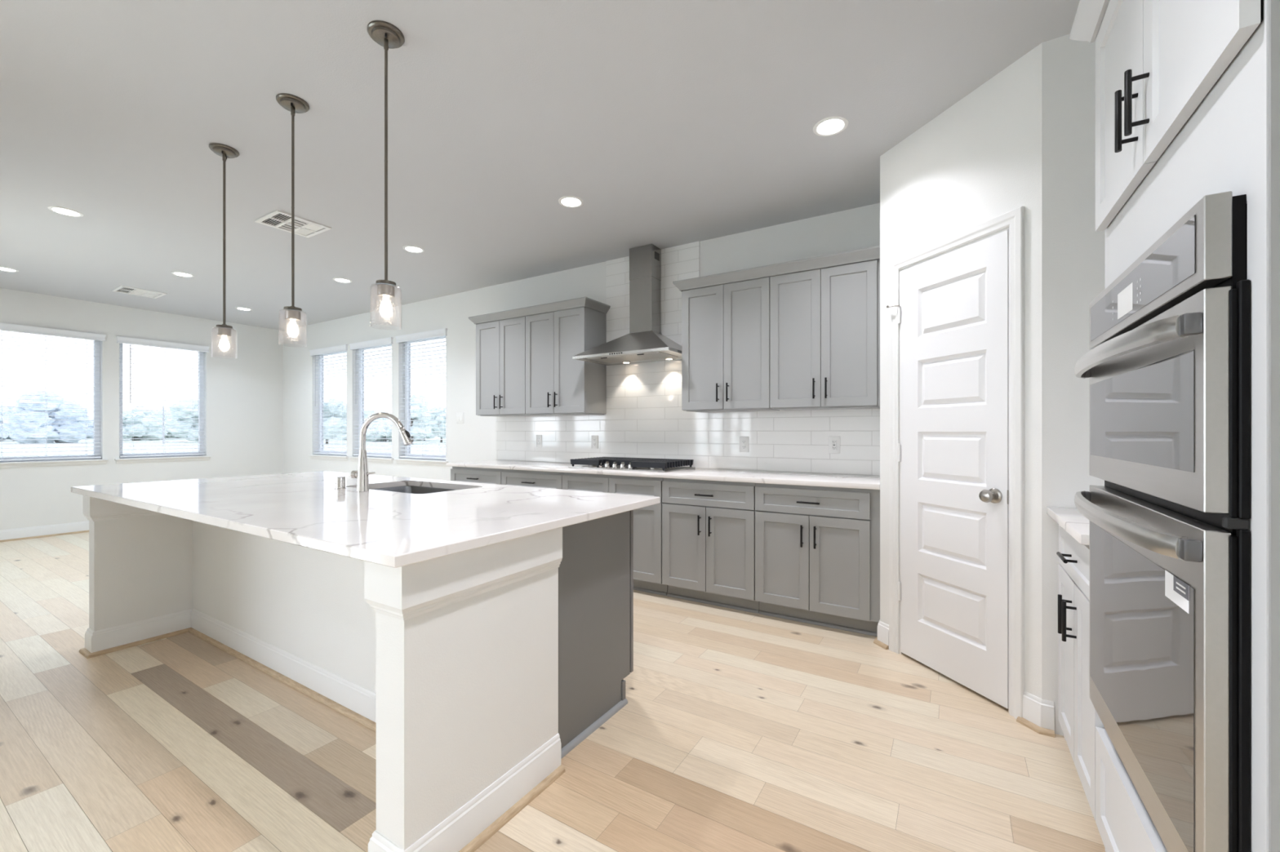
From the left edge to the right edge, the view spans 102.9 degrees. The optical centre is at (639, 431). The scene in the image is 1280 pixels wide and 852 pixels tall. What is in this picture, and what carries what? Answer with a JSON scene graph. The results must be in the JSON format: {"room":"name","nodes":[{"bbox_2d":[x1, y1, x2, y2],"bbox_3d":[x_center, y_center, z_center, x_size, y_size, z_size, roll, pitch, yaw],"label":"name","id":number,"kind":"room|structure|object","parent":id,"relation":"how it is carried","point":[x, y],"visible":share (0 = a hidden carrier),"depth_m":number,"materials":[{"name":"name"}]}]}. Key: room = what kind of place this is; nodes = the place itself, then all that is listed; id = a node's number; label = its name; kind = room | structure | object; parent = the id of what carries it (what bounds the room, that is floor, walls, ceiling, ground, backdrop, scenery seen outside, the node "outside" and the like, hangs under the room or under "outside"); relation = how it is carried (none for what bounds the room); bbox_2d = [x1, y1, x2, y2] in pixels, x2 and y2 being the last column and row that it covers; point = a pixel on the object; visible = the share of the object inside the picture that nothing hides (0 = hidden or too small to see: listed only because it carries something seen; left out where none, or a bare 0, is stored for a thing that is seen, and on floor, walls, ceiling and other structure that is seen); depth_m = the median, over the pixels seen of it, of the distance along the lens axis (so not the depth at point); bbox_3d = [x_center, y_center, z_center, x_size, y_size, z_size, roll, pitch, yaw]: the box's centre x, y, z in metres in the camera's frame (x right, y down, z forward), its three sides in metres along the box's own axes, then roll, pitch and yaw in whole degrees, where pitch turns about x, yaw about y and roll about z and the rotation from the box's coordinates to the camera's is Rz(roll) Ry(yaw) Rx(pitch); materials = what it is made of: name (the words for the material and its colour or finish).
{"room":"kitchen","nodes":[
{"label":"kitchen","id":0,"kind":"room"},
{"bbox_2d":[0,288,283,530],"bbox_3d":[-6.606,-0.180,6.342,0.160,2.775,4.120,0,0,32],"label":"wall","id":1,"kind":"structure","parent":0,"point":[243,404],"depth_m":6.64,"materials":[{"name":"paint"}]},
{"bbox_2d":[0,521,88,542],"bbox_3d":[-6.524,1.143,6.292,0.033,0.127,3.800,0,0,32],"label":"baseboard","id":2,"kind":"structure","parent":1,"relation":"attached to","point":[11,535],"depth_m":5.82,"materials":[{"name":"paint"}]},
{"bbox_2d":[0,330,108,468],"bbox_3d":[-6.855,-0.388,5.881,0.169,1.581,0.989,0,0,32],"label":"window","id":3,"kind":"structure","parent":1,"relation":"in","point":[22,428],"depth_m":5.93,"materials":[{"name":"white glass"}]},
{"bbox_2d":[0,322,106,461],"bbox_3d":[-6.828,-0.430,5.865,0.093,1.510,0.955,0,0,32],"label":"window blind","id":4,"kind":"object","parent":3,"relation":"attached to","point":[3,326],"visible":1,"depth_m":5.90,"materials":[{"name":"grey plastic"}]},
{"bbox_2d":[114,342,211,463],"bbox_3d":[-6.314,-0.388,6.762,0.169,1.581,0.960,0,0,32],"label":"window","id":5,"kind":"structure","parent":1,"relation":"in","point":[194,434],"depth_m":6.76,"materials":[{"name":"white glass"}]},
{"bbox_2d":[116,336,209,457],"bbox_3d":[-6.286,-0.430,6.745,0.093,1.510,0.926,0,0,32],"label":"window blind","id":6,"kind":"object","parent":5,"relation":"attached to","point":[122,340],"visible":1,"depth_m":6.69,"materials":[{"name":"grey plastic"}]},
{"bbox_2d":[0,532,1105,851],"bbox_3d":[-3.245,1.237,2.255,9.850,0.060,7.240,0,0,32],"label":"floor","id":7,"kind":"structure","parent":0,"point":[737,731],"depth_m":1.91,"materials":[{"name":"brown wood"}]},
{"bbox_2d":[78,495,564,851],"bbox_3d":[-1.668,0.770,2.298,2.906,0.874,0.633,0,0,32],"label":"kitchen island","id":8,"kind":"object","parent":7,"relation":"on","point":[451,660],"visible":0.87,"depth_m":1.70,"materials":[{"name":"paint"}]},
{"bbox_2d":[71,471,660,568],"bbox_3d":[-1.507,0.318,2.569,2.950,0.031,1.313,0,0,32],"label":"island countertop","id":9,"kind":"structure","parent":8,"relation":"on","point":[391,529],"depth_m":2.03,"materials":[{"name":"stone"}]},
{"bbox_2d":[334,476,346,489],"bbox_3d":[-1.569,0.270,2.670,0.053,0.065,0.053,0,0,32],"label":"soap dispenser","id":10,"kind":"object","parent":9,"relation":"in","point":[340,481],"visible":1,"depth_m":2.65,"materials":[{"name":"silver metal"}]},
{"bbox_2d":[351,412,412,492],"bbox_3d":[-1.290,0.103,2.556,0.316,0.398,0.057,0,0,6],"label":"kitchen faucet","id":11,"kind":"object","parent":9,"relation":"on","point":[362,476],"visible":1,"depth_m":2.55,"materials":[{"name":"silver metal"}]},
{"bbox_2d":[370,485,453,493],"bbox_3d":[-1.238,0.441,2.796,0.712,0.212,0.437,0,0,32],"label":"sink","id":12,"kind":"object","parent":9,"relation":"in","point":[405,489],"visible":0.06,"depth_m":3.08,"materials":[{"name":"metal"}]},
{"bbox_2d":[450,466,502,484],"bbox_3d":[-1.374,0.771,4.956,0.683,0.872,0.658,0,0,32],"label":"base cabinet","id":13,"kind":"object","parent":7,"relation":"on","point":[478,475],"visible":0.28,"depth_m":4.70,"materials":[{"name":"grey wood"}]},
{"bbox_2d":[446,459,879,489],"bbox_3d":[-0.078,0.318,4.170,3.787,0.031,0.640,0,0,32],"label":"countertop","id":14,"kind":"structure","parent":13,"relation":"on","point":[812,479],"depth_m":3.58,"materials":[{"name":"stone"}]},
{"bbox_2d":[568,457,695,472],"bbox_3d":[-0.068,0.267,4.210,0.914,0.071,0.524,0,0,32],"label":"gas cooktop","id":15,"kind":"object","parent":14,"relation":"in","point":[642,464],"visible":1,"depth_m":4.06,"materials":[{"name":"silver metal"}]},
{"bbox_2d":[410,485,633,759],"bbox_3d":[-1.343,0.771,2.809,2.769,0.872,0.576,0,0,32],"label":"base cabinet","id":16,"kind":"object","parent":7,"relation":"on","point":[596,567],"visible":0.25,"depth_m":2.08,"materials":[{"name":"grey wood"}]},
{"bbox_2d":[501,469,564,489],"bbox_3d":[-0.783,0.771,4.592,0.698,0.872,0.658,0,0,32],"label":"base cabinet","id":17,"kind":"object","parent":7,"relation":"on","point":[553,480],"visible":0.23,"depth_m":4.33,"materials":[{"name":"grey wood"}]},
{"bbox_2d":[562,472,667,595],"bbox_3d":[-0.089,0.771,4.165,0.926,0.872,0.658,0,0,32],"label":"base cabinet","id":18,"kind":"object","parent":7,"relation":"on","point":[647,521],"visible":0.19,"depth_m":3.77,"materials":[{"name":"grey wood"}]},
{"bbox_2d":[662,478,759,613],"bbox_3d":[0.603,0.771,3.740,0.686,0.872,0.658,0,0,32],"label":"base cabinet","id":19,"kind":"object","parent":7,"relation":"on","point":[708,526],"visible":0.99,"depth_m":3.49,"materials":[{"name":"grey wood"}]},
{"bbox_2d":[755,483,879,636],"bbox_3d":[1.213,0.771,3.364,0.740,0.872,0.658,0,0,32],"label":"base cabinet","id":20,"kind":"object","parent":7,"relation":"on","point":[817,548],"visible":0.95,"depth_m":3.11,"materials":[{"name":"grey wood"}]},
{"bbox_2d":[1056,524,1105,820],"bbox_3d":[1.739,0.771,1.603,0.658,0.872,0.642,0,0,32],"label":"base cabinet","id":21,"kind":"object","parent":7,"relation":"on","point":[1078,719],"visible":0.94,"depth_m":1.71,"materials":[{"name":"white wood"}]},
{"bbox_2d":[1046,506,1089,545],"bbox_3d":[1.745,0.318,1.599,0.661,0.031,0.644,0,0,32],"label":"countertop","id":22,"kind":"structure","parent":21,"relation":"on","point":[1071,520],"depth_m":1.72,"materials":[{"name":"stone"}]},
{"bbox_2d":[1095,0,1279,851],"bbox_3d":[1.336,0.022,0.944,0.670,2.370,0.896,0,0,32],"label":"tall cabinet","id":23,"kind":"object","parent":7,"relation":"on","point":[1188,91],"visible":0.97,"depth_m":0.83,"materials":[{"name":"white wood"}]},
{"bbox_2d":[1069,0,1109,43],"bbox_3d":[1.348,-1.171,0.970,0.679,0.066,0.940,0,0,32],"label":"crown molding","id":24,"kind":"structure","parent":23,"relation":"attached to","point":[1090,14],"depth_m":1.44,"materials":[{"name":"white wood"}]},
{"bbox_2d":[1074,191,1250,851],"bbox_3d":[1.242,0.195,0.989,0.562,1.110,0.782,0,0,32],"label":"wall oven","id":25,"kind":"object","parent":23,"relation":"in","point":[1167,363],"visible":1,"depth_m":0.86,"materials":[{"name":"silver metal"}]},
{"bbox_2d":[0,0,1110,330],"bbox_3d":[-3.245,-1.628,2.255,10.170,0.120,7.560,0,0,32],"label":"ceiling","id":26,"kind":"structure","parent":0,"point":[673,122],"depth_m":2.59,"materials":[{"name":"paint"}]},
{"bbox_2d":[0,266,18,271],"bbox_3d":[-6.125,-1.565,4.917,0.172,0.007,0.172,0,0,32],"label":"recessed light","id":27,"kind":"object","parent":26,"relation":"in","point":[2,268],"visible":1,"depth_m":4.93,"materials":[{"name":"white plastic"}]},
{"bbox_2d":[47,205,84,217],"bbox_3d":[-4.089,-1.565,3.632,0.172,0.007,0.172,0,0,32],"label":"recessed light","id":28,"kind":"object","parent":26,"relation":"in","point":[60,210],"visible":1,"depth_m":3.63,"materials":[{"name":"white plastic"}]},
{"bbox_2d":[111,285,166,298],"bbox_3d":[-5.615,-1.562,5.720,0.350,0.012,0.370,0,0,32],"label":"ceiling vent","id":29,"kind":"object","parent":26,"relation":"in","point":[122,289],"visible":1,"depth_m":5.71,"materials":[{"name":"plastic"}]},
{"bbox_2d":[171,271,194,277],"bbox_3d":[-4.558,-1.565,5.084,0.172,0.007,0.172,0,0,32],"label":"recessed light","id":30,"kind":"object","parent":26,"relation":"in","point":[178,273],"visible":1,"depth_m":5.08,"materials":[{"name":"white plastic"}]},
{"bbox_2d":[208,142,239,359],"bbox_3d":[-2.312,-0.989,2.836,0.132,1.158,0.132,0,0,32],"label":"pendant light","id":31,"kind":"object","parent":26,"relation":"hanging from","point":[224,151],"visible":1,"depth_m":2.83,"materials":[{"name":"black metal"}]},
{"bbox_2d":[235,306,252,311],"bbox_3d":[-5.064,-1.565,6.518,0.172,0.007,0.172,0,0,32],"label":"recessed light","id":32,"kind":"object","parent":26,"relation":"in","point":[237,308],"visible":1,"depth_m":6.51,"materials":[{"name":"white"}]},
{"bbox_2d":[275,93,309,337],"bbox_3d":[-1.653,-0.989,2.428,0.132,1.158,0.132,0,0,32],"label":"pendant light","id":33,"kind":"object","parent":26,"relation":"hanging from","point":[293,104],"visible":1,"depth_m":2.42,"materials":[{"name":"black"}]},
{"bbox_2d":[254,209,331,237],"bbox_3d":[-2.615,-1.562,3.851,0.350,0.012,0.370,0,0,32],"label":"ceiling vent","id":34,"kind":"object","parent":26,"relation":"in","point":[279,220],"visible":0.94,"depth_m":3.84,"materials":[{"name":"plastic"}]},
{"bbox_2d":[333,277,351,283],"bbox_3d":[-3.083,-1.565,5.285,0.172,0.007,0.172,0,0,32],"label":"recessed light","id":35,"kind":"object","parent":26,"relation":"in","point":[337,279],"visible":1,"depth_m":5.28,"materials":[{"name":"white plastic"}]},
{"bbox_2d":[367,20,404,317],"bbox_3d":[-1.001,-0.989,2.009,0.132,1.158,0.132,0,0,32],"label":"pendant light","id":36,"kind":"object","parent":26,"relation":"hanging from","point":[386,34],"visible":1,"depth_m":2.00,"materials":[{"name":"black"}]},
{"bbox_2d":[402,245,424,253],"bbox_3d":[-1.946,-1.565,4.383,0.172,0.007,0.172,0,0,32],"label":"recessed light","id":37,"kind":"object","parent":26,"relation":"in","point":[414,249],"visible":1,"depth_m":4.38,"materials":[{"name":"white plastic"}]},
{"bbox_2d":[558,195,583,207],"bbox_3d":[-0.470,-1.565,3.478,0.172,0.007,0.172,0,0,32],"label":"recessed light","id":38,"kind":"object","parent":26,"relation":"in","point":[566,201],"visible":1,"depth_m":3.47,"materials":[{"name":"white plastic"}]},
{"bbox_2d":[813,115,848,136],"bbox_3d":[0.978,-1.565,2.619,0.172,0.007,0.172,0,0,32],"label":"recessed light","id":39,"kind":"object","parent":26,"relation":"in","point":[833,125],"visible":1,"depth_m":2.61,"materials":[{"name":"plastic"}]},
{"bbox_2d":[283,203,879,480],"bbox_3d":[-1.240,-0.180,5.360,10.010,2.775,0.169,0,0,32],"label":"wall","id":40,"kind":"structure","parent":0,"point":[474,439],"depth_m":4.63,"materials":[{"name":"paint"}]},
{"bbox_2d":[308,351,347,461],"bbox_3d":[-4.377,-0.388,7.261,1.005,1.581,0.169,0,0,32],"label":"window","id":41,"kind":"structure","parent":40,"relation":"in","point":[335,425],"depth_m":7.34,"materials":[{"name":"white glass"}]},
{"bbox_2d":[309,344,347,455],"bbox_3d":[-4.394,-0.430,7.233,0.971,1.510,0.093,0,0,32],"label":"window blind","id":42,"kind":"object","parent":41,"relation":"attached to","point":[344,347],"visible":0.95,"depth_m":7.25,"materials":[{"name":"grey plastic"}]},
{"bbox_2d":[347,343,393,463],"bbox_3d":[-3.488,-0.388,6.714,0.986,1.581,0.169,0,0,32],"label":"window","id":43,"kind":"structure","parent":40,"relation":"in","point":[363,415],"depth_m":6.78,"materials":[{"name":"white glass"}]},
{"bbox_2d":[349,337,393,457],"bbox_3d":[-3.505,-0.430,6.686,0.952,1.510,0.093,0,0,32],"label":"window blind","id":44,"kind":"object","parent":43,"relation":"attached to","point":[384,341],"visible":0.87,"depth_m":6.65,"materials":[{"name":"grey plastic"}]},
{"bbox_2d":[394,335,448,466],"bbox_3d":[-2.600,-0.388,6.167,0.994,1.581,0.169,0,0,32],"label":"window","id":45,"kind":"structure","parent":40,"relation":"in","point":[439,413],"depth_m":6.24,"materials":[{"name":"white glass"}]},
{"bbox_2d":[395,328,447,459],"bbox_3d":[-2.617,-0.430,6.140,0.960,1.510,0.093,0,0,32],"label":"window blind","id":46,"kind":"object","parent":45,"relation":"attached to","point":[440,332],"visible":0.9,"depth_m":6.13,"materials":[{"name":"grey plastic"}]},
{"bbox_2d":[456,412,463,423],"bbox_3d":[-2.030,-0.151,5.750,0.120,0.123,0.012,0,0,32],"label":"light switch","id":47,"kind":"object","parent":40,"relation":"attached to","point":[460,416],"visible":1,"depth_m":5.75,"materials":[{"name":"plastic"}]},
{"bbox_2d":[475,315,542,417],"bbox_3d":[-1.290,-0.625,5.086,0.679,0.937,0.368,0,0,32],"label":"upper cabinet","id":48,"kind":"object","parent":40,"relation":"attached to","point":[500,344],"visible":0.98,"depth_m":4.95,"materials":[{"name":"grey wood"}]},
{"bbox_2d":[468,297,610,324],"bbox_3d":[-0.998,-1.116,4.893,1.480,0.066,0.369,0,0,32],"label":"crown molding","id":49,"kind":"structure","parent":48,"relation":"on","point":[587,302],"depth_m":4.64,"materials":[{"name":"grey wood"}]},
{"bbox_2d":[536,435,542,447],"bbox_3d":[-1.014,0.097,5.116,0.077,0.123,0.010,0,0,32],"label":"wall outlet","id":50,"kind":"object","parent":40,"relation":"attached to","point":[539,437],"visible":1,"depth_m":5.11,"materials":[{"name":"plastic"}]},
{"bbox_2d":[537,437,540,444],"bbox_3d":[-1.015,0.097,5.115,0.033,0.068,0.005,0,0,32],"label":"socket","id":51,"kind":"object","parent":50,"relation":"attached to","point":[538,438],"depth_m":5.11,"materials":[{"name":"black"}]},
{"bbox_2d":[525,306,606,415],"bbox_3d":[-0.701,-0.625,4.724,0.696,0.937,0.368,0,0,32],"label":"upper cabinet","id":52,"kind":"object","parent":40,"relation":"attached to","point":[557,384],"visible":0.99,"depth_m":4.58,"materials":[{"name":"grey wood"}]},
{"bbox_2d":[591,435,598,448],"bbox_3d":[-0.422,0.100,4.753,0.077,0.123,0.009,0,0,32],"label":"wall outlet","id":53,"kind":"object","parent":40,"relation":"attached to","point":[594,439],"visible":1,"depth_m":4.75,"materials":[{"name":"plastic"}]},
{"bbox_2d":[572,243,681,365],"bbox_3d":[-0.045,-1.082,4.230,0.910,0.970,0.503,0,0,32],"label":"range hood","id":54,"kind":"object","parent":40,"relation":"attached to","point":[645,342],"visible":1,"depth_m":4.28,"materials":[{"name":"silver metal"}]},
{"bbox_2d":[681,276,779,412],"bbox_3d":[0.689,-0.625,3.869,0.685,0.937,0.368,0,0,32],"label":"upper cabinet","id":55,"kind":"object","parent":40,"relation":"attached to","point":[726,327],"visible":0.99,"depth_m":3.73,"materials":[{"name":"grey wood"}]},
{"bbox_2d":[739,436,748,452],"bbox_3d":[0.814,0.102,3.992,0.077,0.123,0.009,0,0,32],"label":"wall outlet","id":56,"kind":"object","parent":40,"relation":"attached to","point":[744,441],"visible":1,"depth_m":3.99,"materials":[{"name":"plastic"}]},
{"bbox_2d":[672,245,879,291],"bbox_3d":[0.979,-1.116,3.683,1.476,0.066,0.379,0,0,32],"label":"crown molding","id":57,"kind":"structure","parent":40,"relation":"attached to","point":[873,252],"depth_m":3.48,"materials":[{"name":"grey wood"}]},
{"bbox_2d":[769,258,879,410],"bbox_3d":[1.296,-0.625,3.495,0.735,0.937,0.368,0,0,32],"label":"upper cabinet","id":58,"kind":"object","parent":40,"relation":"attached to","point":[824,322],"visible":0.98,"depth_m":3.37,"materials":[{"name":"grey wood"}]},
{"bbox_2d":[828,436,839,453],"bbox_3d":[1.387,0.097,3.639,0.077,0.123,0.010,0,0,32],"label":"wall outlet","id":59,"kind":"object","parent":40,"relation":"attached to","point":[833,442],"visible":1,"depth_m":3.64,"materials":[{"name":"plastic"}]},
{"bbox_2d":[831,440,836,449],"bbox_3d":[1.386,0.097,3.638,0.033,0.068,0.005,0,0,32],"label":"socket","id":60,"kind":"object","parent":59,"relation":"attached to","point":[833,442],"depth_m":3.64,"materials":[{"name":"white plastic"}]},
{"bbox_2d":[880,43,1041,698],"bbox_3d":[1.549,-0.180,2.496,0.115,2.776,0.885,0,0,-17],"label":"wall","id":61,"kind":"structure","parent":0,"point":[979,161],"depth_m":2.32,"materials":[{"name":"paint"}]},
{"bbox_2d":[873,620,888,649],"bbox_3d":[1.360,1.143,2.883,0.053,0.127,0.128,0,0,-4],"label":"baseboard","id":62,"kind":"structure","parent":61,"relation":"attached to","point":[882,639],"depth_m":2.86,"materials":[{"name":"paint"}]},
{"bbox_2d":[886,206,1024,719],"bbox_3d":[1.516,0.136,2.478,0.188,2.143,0.732,0,0,-17],"label":"door","id":63,"kind":"structure","parent":61,"relation":"in","point":[960,314],"depth_m":2.41,"materials":[{"name":"paint"}]},
{"bbox_2d":[1016,691,1054,737],"bbox_3d":[1.604,1.143,2.067,0.053,0.127,0.133,0,0,-30],"label":"baseboard","id":64,"kind":"structure","parent":61,"relation":"attached to","point":[1037,713],"depth_m":2.06,"materials":[{"name":"paint"}]},
{"bbox_2d":[1041,33,1105,736],"bbox_3d":[1.939,-0.180,1.927,0.677,2.775,0.115,0,0,32],"label":"wall","id":65,"kind":"structure","parent":0,"point":[1073,253],"depth_m":2.02,"materials":[{"name":"paint"}]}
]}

